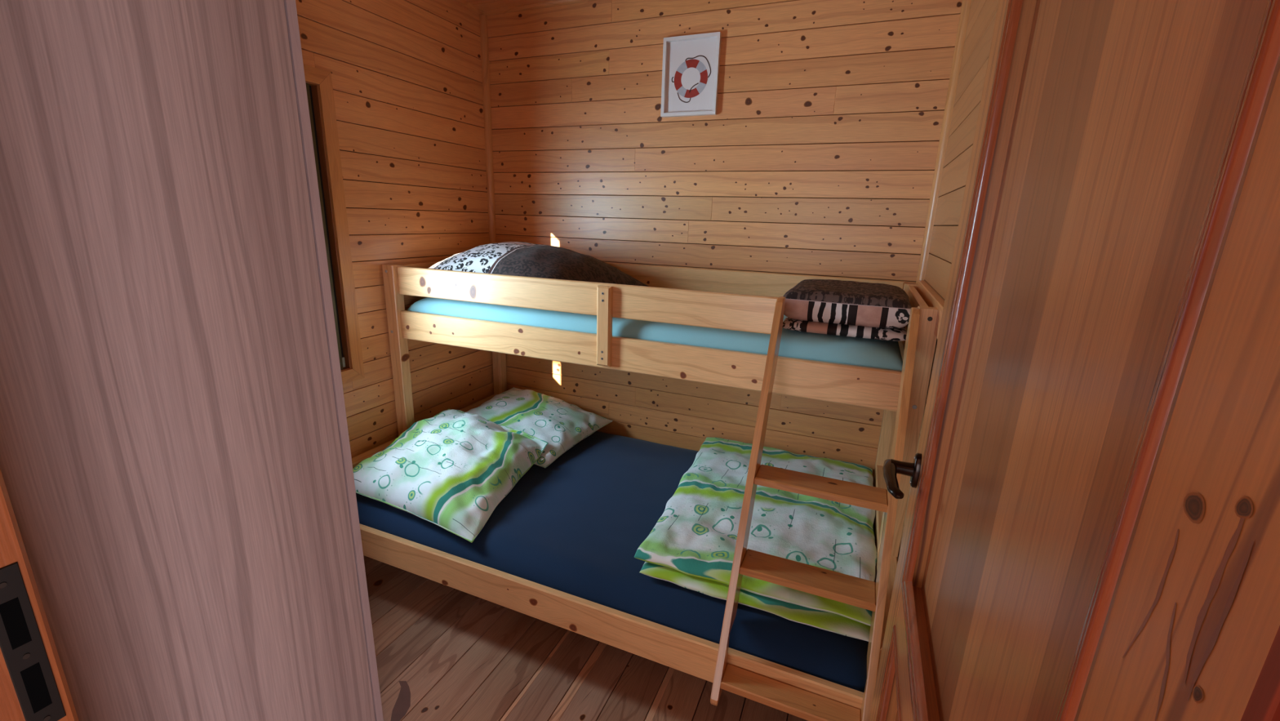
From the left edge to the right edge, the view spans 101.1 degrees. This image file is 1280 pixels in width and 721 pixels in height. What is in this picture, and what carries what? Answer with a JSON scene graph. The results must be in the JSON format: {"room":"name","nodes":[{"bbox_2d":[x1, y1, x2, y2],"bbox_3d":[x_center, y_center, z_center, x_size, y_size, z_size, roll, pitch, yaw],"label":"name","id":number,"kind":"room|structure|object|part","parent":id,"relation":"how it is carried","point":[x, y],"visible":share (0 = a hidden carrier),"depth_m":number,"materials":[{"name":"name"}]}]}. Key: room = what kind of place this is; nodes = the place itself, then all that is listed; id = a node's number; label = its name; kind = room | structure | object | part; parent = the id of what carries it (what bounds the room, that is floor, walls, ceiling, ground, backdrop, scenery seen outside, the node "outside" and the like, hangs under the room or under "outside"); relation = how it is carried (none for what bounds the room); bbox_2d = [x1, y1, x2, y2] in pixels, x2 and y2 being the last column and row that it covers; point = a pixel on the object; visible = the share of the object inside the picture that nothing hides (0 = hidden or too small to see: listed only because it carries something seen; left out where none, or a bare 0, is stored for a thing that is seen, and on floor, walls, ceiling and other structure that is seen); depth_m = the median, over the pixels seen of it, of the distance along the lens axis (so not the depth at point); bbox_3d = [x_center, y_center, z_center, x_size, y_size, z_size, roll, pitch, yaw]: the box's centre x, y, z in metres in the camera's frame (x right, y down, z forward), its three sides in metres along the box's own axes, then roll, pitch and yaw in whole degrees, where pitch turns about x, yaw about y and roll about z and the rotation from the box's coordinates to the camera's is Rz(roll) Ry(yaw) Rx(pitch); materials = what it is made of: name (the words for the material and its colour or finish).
{"room":"cabin bedroom","nodes":[
{"label":"cabin bedroom","id":0,"kind":"room"},
{"bbox_2d":[295,0,493,457],"bbox_3d":[-1.298,-0.297,1.954,0.120,2.440,2.446,8,16,22],"label":"wall","id":1,"kind":"structure","parent":0,"point":[406,76],"depth_m":2.30,"materials":[{"name":"brown wood"}]},
{"bbox_2d":[303,64,364,384],"bbox_3d":[-1.329,-0.426,1.817,0.133,1.165,0.629,8,16,22],"label":"window","id":2,"kind":"structure","parent":1,"relation":"in","point":[319,87],"depth_m":2.02,"materials":[{"name":"brown wood"}]},
{"bbox_3d":[-1.304,-0.419,1.793,0.031,1.060,0.497,8,16,22],"label":"sash","id":3,"kind":"part","parent":2,"relation":"part of","materials":[{"name":"brown paint"}]},
{"bbox_2d":[453,0,483,14],"bbox_3d":[-1.203,-1.455,1.607,0.018,0.018,2.226,8,16,22],"label":"trim","id":4,"kind":"structure","parent":1,"relation":"attached to","point":[463,2],"depth_m":2.50,"materials":[{"name":"brown wood"}]},
{"bbox_2d":[479,14,496,243],"bbox_3d":[-0.804,-0.525,2.899,0.037,2.422,0.008,-4,16,-22],"label":"trim","id":5,"kind":"structure","parent":1,"relation":"attached to","point":[483,19],"depth_m":2.71,"materials":[{"name":"brown wood"}]},
{"bbox_2d":[464,0,553,10],"bbox_3d":[-0.311,-0.970,-0.158,3.330,0.013,5.137,8,16,22],"label":"ceiling","id":6,"kind":"structure","parent":0,"point":[484,5],"depth_m":2.48,"materials":[{"name":"brown wood"}]},
{"bbox_2d":[363,555,808,720],"bbox_3d":[-0.831,1.340,0.656,4.520,0.020,5.100,8,16,22],"label":"floor","id":7,"kind":"structure","parent":0,"point":[443,652],"depth_m":1.77,"materials":[{"name":"brown wood"}]},
{"bbox_2d":[0,0,383,720],"bbox_3d":[-1.149,0.158,1.087,0.853,2.020,0.605,8,16,22],"label":"wardrobe","id":8,"kind":"object","parent":7,"relation":"on","point":[176,465],"visible":1,"depth_m":0.86,"materials":[{"name":"laminate"}]},
{"bbox_3d":[-0.848,0.095,1.236,0.425,1.958,0.019,8,16,22],"label":"door","id":9,"kind":"part","parent":8,"relation":"part of","materials":[{"name":"laminate"}]},
{"bbox_2d":[351,261,937,709],"bbox_3d":[-0.091,0.299,2.137,2.095,1.266,1.194,8,16,22],"label":"bunk bed","id":10,"kind":"object","parent":7,"relation":"on","point":[720,299],"visible":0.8,"depth_m":1.83,"materials":[{"name":"brown wood"}]},
{"bbox_3d":[-1.068,-0.030,2.347,0.057,0.785,0.054,8,16,22],"label":"post","id":11,"kind":"part","parent":10,"relation":"part of","materials":[{"name":"brown wood"}]},
{"bbox_3d":[-0.798,-0.187,2.963,0.057,0.785,0.050,8,16,22],"label":"post","id":12,"kind":"part","parent":10,"relation":"part of","materials":[{"name":"brown wood"}]},
{"bbox_3d":[-0.330,0.782,1.708,2.095,0.120,0.022,8,16,22],"label":"rail","id":13,"kind":"part","parent":10,"relation":"part of","materials":[{"name":"brown wood"}]},
{"bbox_2d":[355,431,868,692],"bbox_3d":[-0.102,0.601,2.214,1.969,0.146,1.139,8,16,22],"label":"mattress","id":14,"kind":"object","parent":10,"relation":"on","point":[576,525],"visible":0.27,"depth_m":1.84,"materials":[{"name":"blue fabric"}]},
{"bbox_2d":[352,408,548,542],"bbox_3d":[-0.754,0.394,2.188,0.721,0.224,0.671,8,16,22],"label":"pillow","id":15,"kind":"object","parent":14,"relation":"on","point":[451,469],"visible":0.94,"depth_m":2.04,"materials":[{"name":"white fabric"}]},
{"bbox_2d":[466,386,613,467],"bbox_3d":[-0.558,0.300,2.652,0.672,0.176,0.584,8,16,22],"label":"pillow","id":16,"kind":"object","parent":14,"relation":"on","point":[557,422],"visible":0.76,"depth_m":2.58,"materials":[{"name":"white fabric"}]},
{"bbox_2d":[634,436,876,641],"bbox_3d":[0.478,0.552,1.991,0.771,0.094,1.063,8,16,22],"label":"duvet","id":17,"kind":"object","parent":14,"relation":"on","point":[691,545],"visible":0.73,"depth_m":1.77,"materials":[{"name":"fabric"}]},
{"bbox_2d":[407,297,902,370],"bbox_3d":[0.014,-0.165,2.235,1.968,0.155,0.660,8,16,22],"label":"mattress","id":18,"kind":"object","parent":10,"relation":"on","point":[864,352],"visible":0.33,"depth_m":1.81,"materials":[{"name":"teal fabric"}]},
{"bbox_2d":[427,241,648,286],"bbox_3d":[-0.483,-0.417,2.374,0.936,0.220,0.640,8,16,22],"label":"pillow","id":19,"kind":"object","parent":18,"relation":"on","point":[507,258],"visible":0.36,"depth_m":2.22,"materials":[{"name":"black fabric"}]},
{"bbox_2d":[782,279,911,341],"bbox_3d":[0.721,-0.193,1.843,0.394,0.144,0.481,8,16,22],"label":"folded blanket","id":20,"kind":"object","parent":18,"relation":"on","point":[868,310],"visible":0.96,"depth_m":1.65,"materials":[{"name":"fabric"}]},
{"bbox_2d":[710,296,919,720],"bbox_3d":[0.483,0.383,1.437,0.385,1.023,0.540,8,16,22],"label":"ladder","id":21,"kind":"object","parent":10,"relation":"attached to","point":[861,593],"visible":1,"depth_m":1.41,"materials":[{"name":"brown wood"}]},
{"bbox_3d":[1.077,0.073,2.208,0.057,0.785,0.050,8,16,22],"label":"post","id":22,"kind":"part","parent":10,"relation":"part of","materials":[{"name":"brown wood"}]},
{"bbox_3d":[0.806,0.231,1.590,0.057,0.785,0.050,8,16,22],"label":"post","id":23,"kind":"part","parent":10,"relation":"part of","materials":[{"name":"brown wood"}]},
{"bbox_2d":[487,0,962,477],"bbox_3d":[0.177,-0.419,2.580,2.340,2.440,0.120,8,16,22],"label":"wall","id":24,"kind":"structure","parent":0,"point":[817,156],"depth_m":2.35,"materials":[{"name":"brown wood"}]},
{"bbox_2d":[483,0,597,16],"bbox_3d":[0.195,-1.571,2.202,2.120,0.018,0.018,8,16,22],"label":"trim","id":25,"kind":"structure","parent":24,"relation":"attached to","point":[555,2],"depth_m":2.48,"materials":[{"name":"brown wood"}]},
{"bbox_2d":[660,31,721,117],"bbox_3d":[0.216,-1.227,2.277,0.251,0.313,0.022,8,16,22],"label":"picture frame","id":26,"kind":"object","parent":24,"relation":"attached to","point":[691,65],"visible":1,"depth_m":2.28,"materials":[{"name":"white paint"}]},
{"bbox_2d":[915,0,971,284],"bbox_3d":[1.117,-0.259,2.125,0.008,2.422,0.037,-4,16,-22],"label":"trim","id":27,"kind":"structure","parent":24,"relation":"attached to","point":[966,5],"depth_m":1.97,"materials":[{"name":"brown wood"}]},
{"bbox_2d":[897,0,999,560],"bbox_3d":[0.733,-0.029,1.189,0.013,2.440,2.346,8,16,22],"label":"wall","id":28,"kind":"structure","parent":0,"point":[982,15],"depth_m":1.64,"materials":[{"name":"brown wood"}]},
{"bbox_2d":[917,280,944,339],"bbox_3d":[0.860,-0.127,1.519,0.022,0.086,1.328,8,16,22],"label":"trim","id":29,"kind":"structure","parent":28,"relation":"attached to","point":[930,296],"depth_m":1.63,"materials":[{"name":"brown wood"}]},
{"bbox_3d":[-0.727,0.113,0.493,2.120,2.437,0.100,8,16,22],"label":"wall","id":30,"kind":"structure","parent":0,"visible":0},
{"bbox_2d":[0,468,79,720],"bbox_3d":[-0.220,0.353,0.321,0.930,2.095,0.120,8,16,22],"label":"door frame","id":31,"kind":"structure","parent":30,"relation":"attached to","point":[33,685],"depth_m":0.51,"materials":[{"name":"brown wood"}]},
{"bbox_3d":[-0.600,0.283,0.513,0.004,0.184,0.026,8,16,22],"label":"strike plate","id":32,"kind":"part","parent":31,"relation":"part of","materials":[{"name":"black metal"}]},
{"bbox_2d":[869,0,1279,720],"bbox_3d":[0.349,0.318,0.628,0.108,2.022,0.843,8,16,22],"label":"door","id":33,"kind":"structure","parent":30,"relation":"in","point":[1091,531],"depth_m":0.37,"materials":[{"name":"brown wood"}]},
{"bbox_3d":[0.337,0.863,0.763,0.013,0.637,0.633,8,16,22],"label":"moulding","id":34,"kind":"part","parent":33,"relation":"part of","materials":[{"name":"brown wood"}]},
{"bbox_3d":[0.437,0.202,0.914,0.027,0.023,0.126,7,16,18],"label":"lever","id":35,"kind":"part","parent":33,"relation":"part of","materials":[{"name":"brown metal"}]},
{"bbox_3d":[0.492,0.196,0.940,0.010,0.066,0.033,8,16,22],"label":"handle","id":36,"kind":"part","parent":33,"relation":"part of","materials":[{"name":"brown metal"}]},
{"bbox_3d":[0.363,0.515,0.662,0.040,0.090,0.631,8,16,22],"label":"rail","id":37,"kind":"part","parent":33,"relation":"part of","materials":[{"name":"brown wood"}]}
]}

